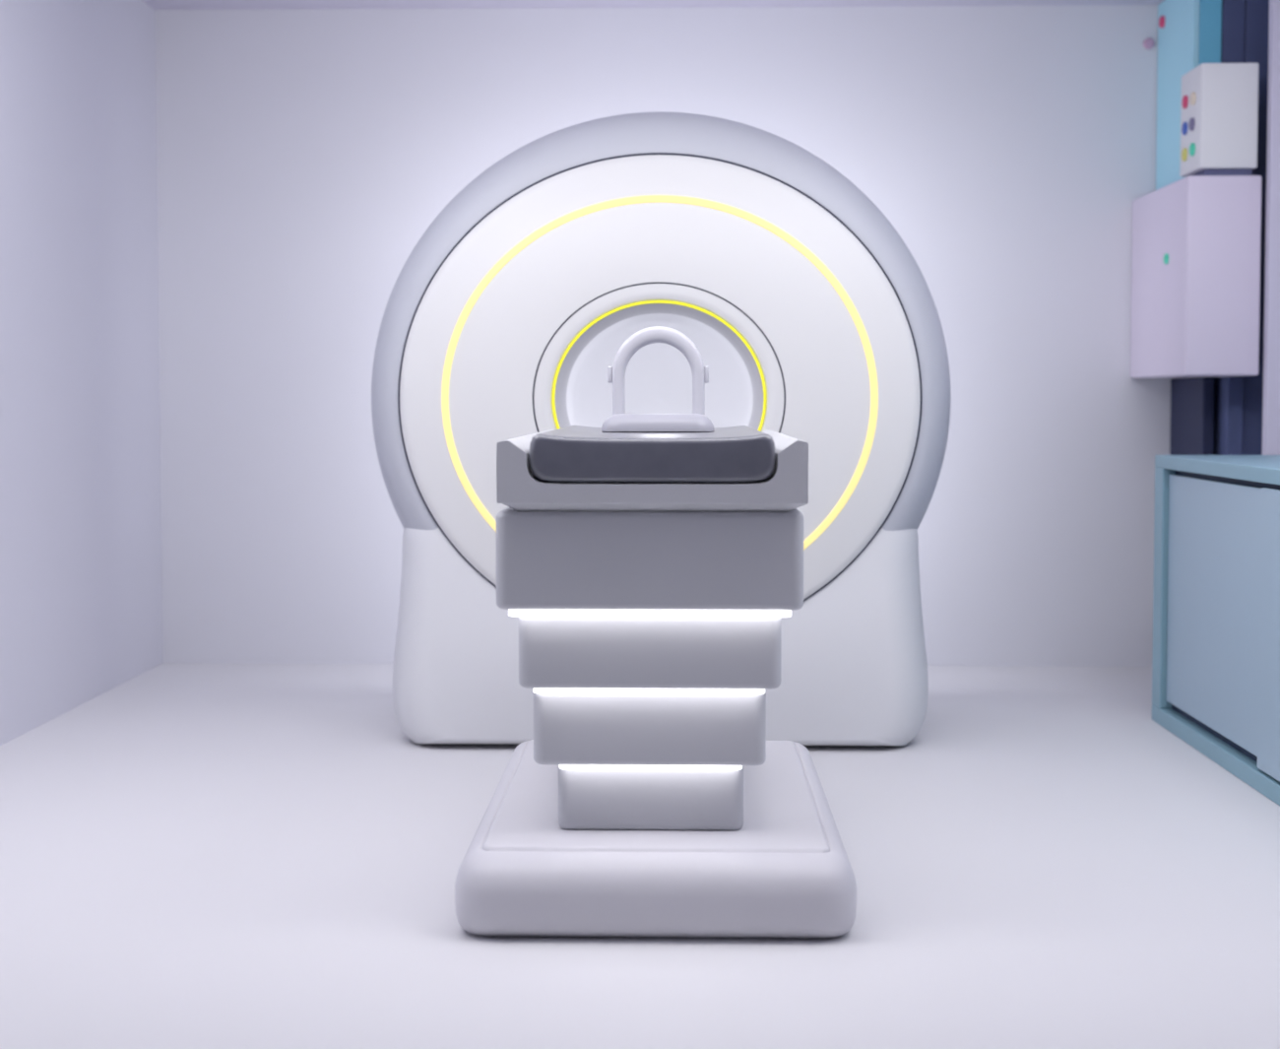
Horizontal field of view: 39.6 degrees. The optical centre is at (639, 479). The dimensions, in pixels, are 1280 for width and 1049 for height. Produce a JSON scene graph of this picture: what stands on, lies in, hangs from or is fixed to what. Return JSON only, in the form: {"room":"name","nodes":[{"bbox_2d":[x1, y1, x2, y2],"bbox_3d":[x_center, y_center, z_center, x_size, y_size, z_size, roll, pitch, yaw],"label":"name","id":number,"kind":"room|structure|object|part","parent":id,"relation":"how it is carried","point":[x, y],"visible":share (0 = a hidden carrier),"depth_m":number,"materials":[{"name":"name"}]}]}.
{"room":"radiology room","nodes":[
{"label":"radiology room","id":0,"kind":"room"},
{"bbox_2d":[0,0,163,745],"bbox_3d":[-2.338,-0.398,2.787,0.100,2.940,10.500,0,3,1],"label":"wall","id":1,"kind":"structure","parent":0,"point":[81,576],"depth_m":6.94,"materials":[{"name":"paint"}]},
{"bbox_2d":[0,662,1279,1048],"bbox_3d":[0.107,1.123,2.803,4.992,0.100,10.700,0,3,1],"label":"floor","id":2,"kind":"structure","parent":0,"point":[193,855],"depth_m":4.26,"materials":[{"name":"plastic"}]},
{"bbox_2d":[454,429,856,938],"bbox_3d":[0.049,0.434,4.639,0.904,1.108,1.492,0,3,1],"label":"table","id":3,"kind":"object","parent":2,"relation":"on","point":[649,796],"visible":1,"depth_m":3.98,"materials":[{"name":"plastic"}]},
{"bbox_2d":[496,429,808,511],"bbox_3d":[0.043,-0.040,4.643,0.690,0.160,1.420,0,3,1],"label":"tray","id":4,"kind":"object","parent":3,"relation":"on","point":[518,488],"depth_m":3.94,"materials":[{"name":"plastic"}]},
{"bbox_2d":[529,425,775,482],"bbox_3d":[0.042,-0.080,4.634,0.547,0.107,1.394,0,3,1],"label":"mattress","id":5,"kind":"object","parent":3,"relation":"on","point":[572,453],"visible":0.96,"depth_m":3.94,"materials":[{"name":"fabric"}]},
{"bbox_2d":[601,325,714,431],"bbox_3d":[0.048,-0.269,4.698,0.296,0.278,0.200,0,3,1],"label":"coil","id":6,"kind":"object","parent":5,"relation":"on","point":[619,420],"visible":1,"depth_m":4.70,"materials":[{"name":"plastic"}]},
{"bbox_2d":[371,111,951,745],"bbox_3d":[0.076,-0.198,6.502,2.036,2.202,1.191,0,3,1],"label":"scanner","id":7,"kind":"object","parent":2,"relation":"on","point":[812,320],"visible":0.77,"depth_m":5.97,"materials":[{"name":"plastic"}]},
{"bbox_3d":[0.064,-0.272,5.959,1.753,1.631,0.110,0,3,1],"label":"panel","id":8,"kind":"part","parent":7,"relation":"part of","materials":[{"name":"plastic"}]},
{"bbox_2d":[1152,454,1279,805],"bbox_3d":[2.224,0.457,5.431,0.669,0.992,2.405,0,3,1],"label":"storage cabinet","id":9,"kind":"object","parent":2,"relation":"on","point":[1216,660],"visible":1,"depth_m":5.89,"materials":[{"name":"metal"}]},
{"bbox_3d":[1.929,0.421,5.940,0.016,0.832,1.151,0,3,1],"label":"sliding door","id":10,"kind":"part","parent":9,"relation":"part of","materials":[{"name":"laminate"}]},
{"bbox_3d":[1.888,0.477,4.895,0.015,0.860,1.087,0,3,1],"label":"sliding door","id":11,"kind":"part","parent":9,"relation":"part of","materials":[{"name":"laminate"}]},
{"bbox_2d":[142,0,1163,9],"bbox_3d":[0.107,-1.914,2.664,4.992,0.100,10.700,0,3,1],"label":"ceiling","id":12,"kind":"structure","parent":0,"point":[155,4],"depth_m":7.81,"materials":[{"name":"paint"}]},
{"bbox_2d":[154,4,1171,665],"bbox_3d":[0.224,-0.637,8.026,4.992,2.940,0.100,0,3,1],"label":"wall","id":13,"kind":"structure","parent":0,"point":[304,156],"depth_m":7.96,"materials":[{"name":"paint"}]},
{"bbox_2d":[1143,37,1154,49],"bbox_3d":[2.252,-1.931,7.862,0.048,0.048,0.018,0,3,1],"label":"wall sensor","id":14,"kind":"object","parent":13,"relation":"attached to","point":[1148,43],"visible":1,"depth_m":7.85,"materials":[{"name":"white plastic"}]},
{"bbox_2d":[1155,0,1221,190],"bbox_3d":[2.335,-1.661,7.605,0.135,0.852,0.545,0,3,1],"label":"wall panel","id":15,"kind":"object","parent":13,"relation":"attached to","point":[1189,32],"visible":0.63,"depth_m":7.57,"materials":[{"name":"teal paint"}]},
{"bbox_3d":[2.280,-2.002,7.768,0.016,0.052,0.052,0,3,1],"label":"knob","id":16,"kind":"part","parent":15,"relation":"part of","materials":[{"name":"red plastic"}]},
{"bbox_2d":[1169,377,1214,454],"bbox_3d":[2.386,0.203,7.715,0.046,1.290,0.498,0,3,1],"label":"duct","id":17,"kind":"object","parent":13,"relation":"attached to","point":[1191,399],"visible":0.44,"depth_m":7.61,"materials":[{"name":"metal"}]},
{"bbox_2d":[1130,175,1262,378],"bbox_3d":[2.316,-0.830,7.478,0.306,0.791,0.875,0,3,1],"label":"control box","id":18,"kind":"object","parent":13,"relation":"attached to","point":[1196,240],"visible":1,"depth_m":7.05,"materials":[{"name":"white metal"}]},
{"bbox_2d":[1179,63,1258,177],"bbox_3d":[2.326,-1.433,7.167,0.239,0.441,0.290,0,3,1],"label":"switch box","id":19,"kind":"object","parent":18,"relation":"on","point":[1219,101],"visible":0.98,"depth_m":7.03,"materials":[{"name":"white plastic"}]},
{"bbox_2d":[1213,377,1243,454],"bbox_3d":[2.466,0.205,7.664,0.063,1.290,0.598,0,3,1],"label":"duct","id":20,"kind":"object","parent":13,"relation":"attached to","point":[1228,391],"visible":0.23,"depth_m":7.35,"materials":[{"name":"blue metal"}]},
{"bbox_2d":[1220,0,1245,63],"bbox_3d":[2.452,-1.660,7.604,0.091,0.853,0.548,0,3,1],"label":"duct","id":21,"kind":"object","parent":13,"relation":"attached to","point":[1233,11],"visible":0.02,"depth_m":7.32,"materials":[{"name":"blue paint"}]},
{"bbox_2d":[1230,0,1269,454],"bbox_3d":[2.554,-0.619,7.649,0.106,2.938,0.548,0,3,1],"label":"duct","id":22,"kind":"object","parent":13,"relation":"attached to","point":[1256,19],"visible":0.02,"depth_m":7.34,"materials":[{"name":"metal"}]},
{"bbox_3d":[2.552,-0.393,2.679,0.100,2.940,10.500,0,3,1],"label":"wall","id":23,"kind":"structure","parent":0,"visible":0},
{"bbox_2d":[1262,0,1279,454],"bbox_3d":[2.537,-0.592,7.031,0.124,2.940,0.050,0,3,1],"label":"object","id":24,"kind":"structure","parent":23,"relation":"attached to","point":[1270,400],"depth_m":7.00,"materials":[{"name":"paint"}]}
]}

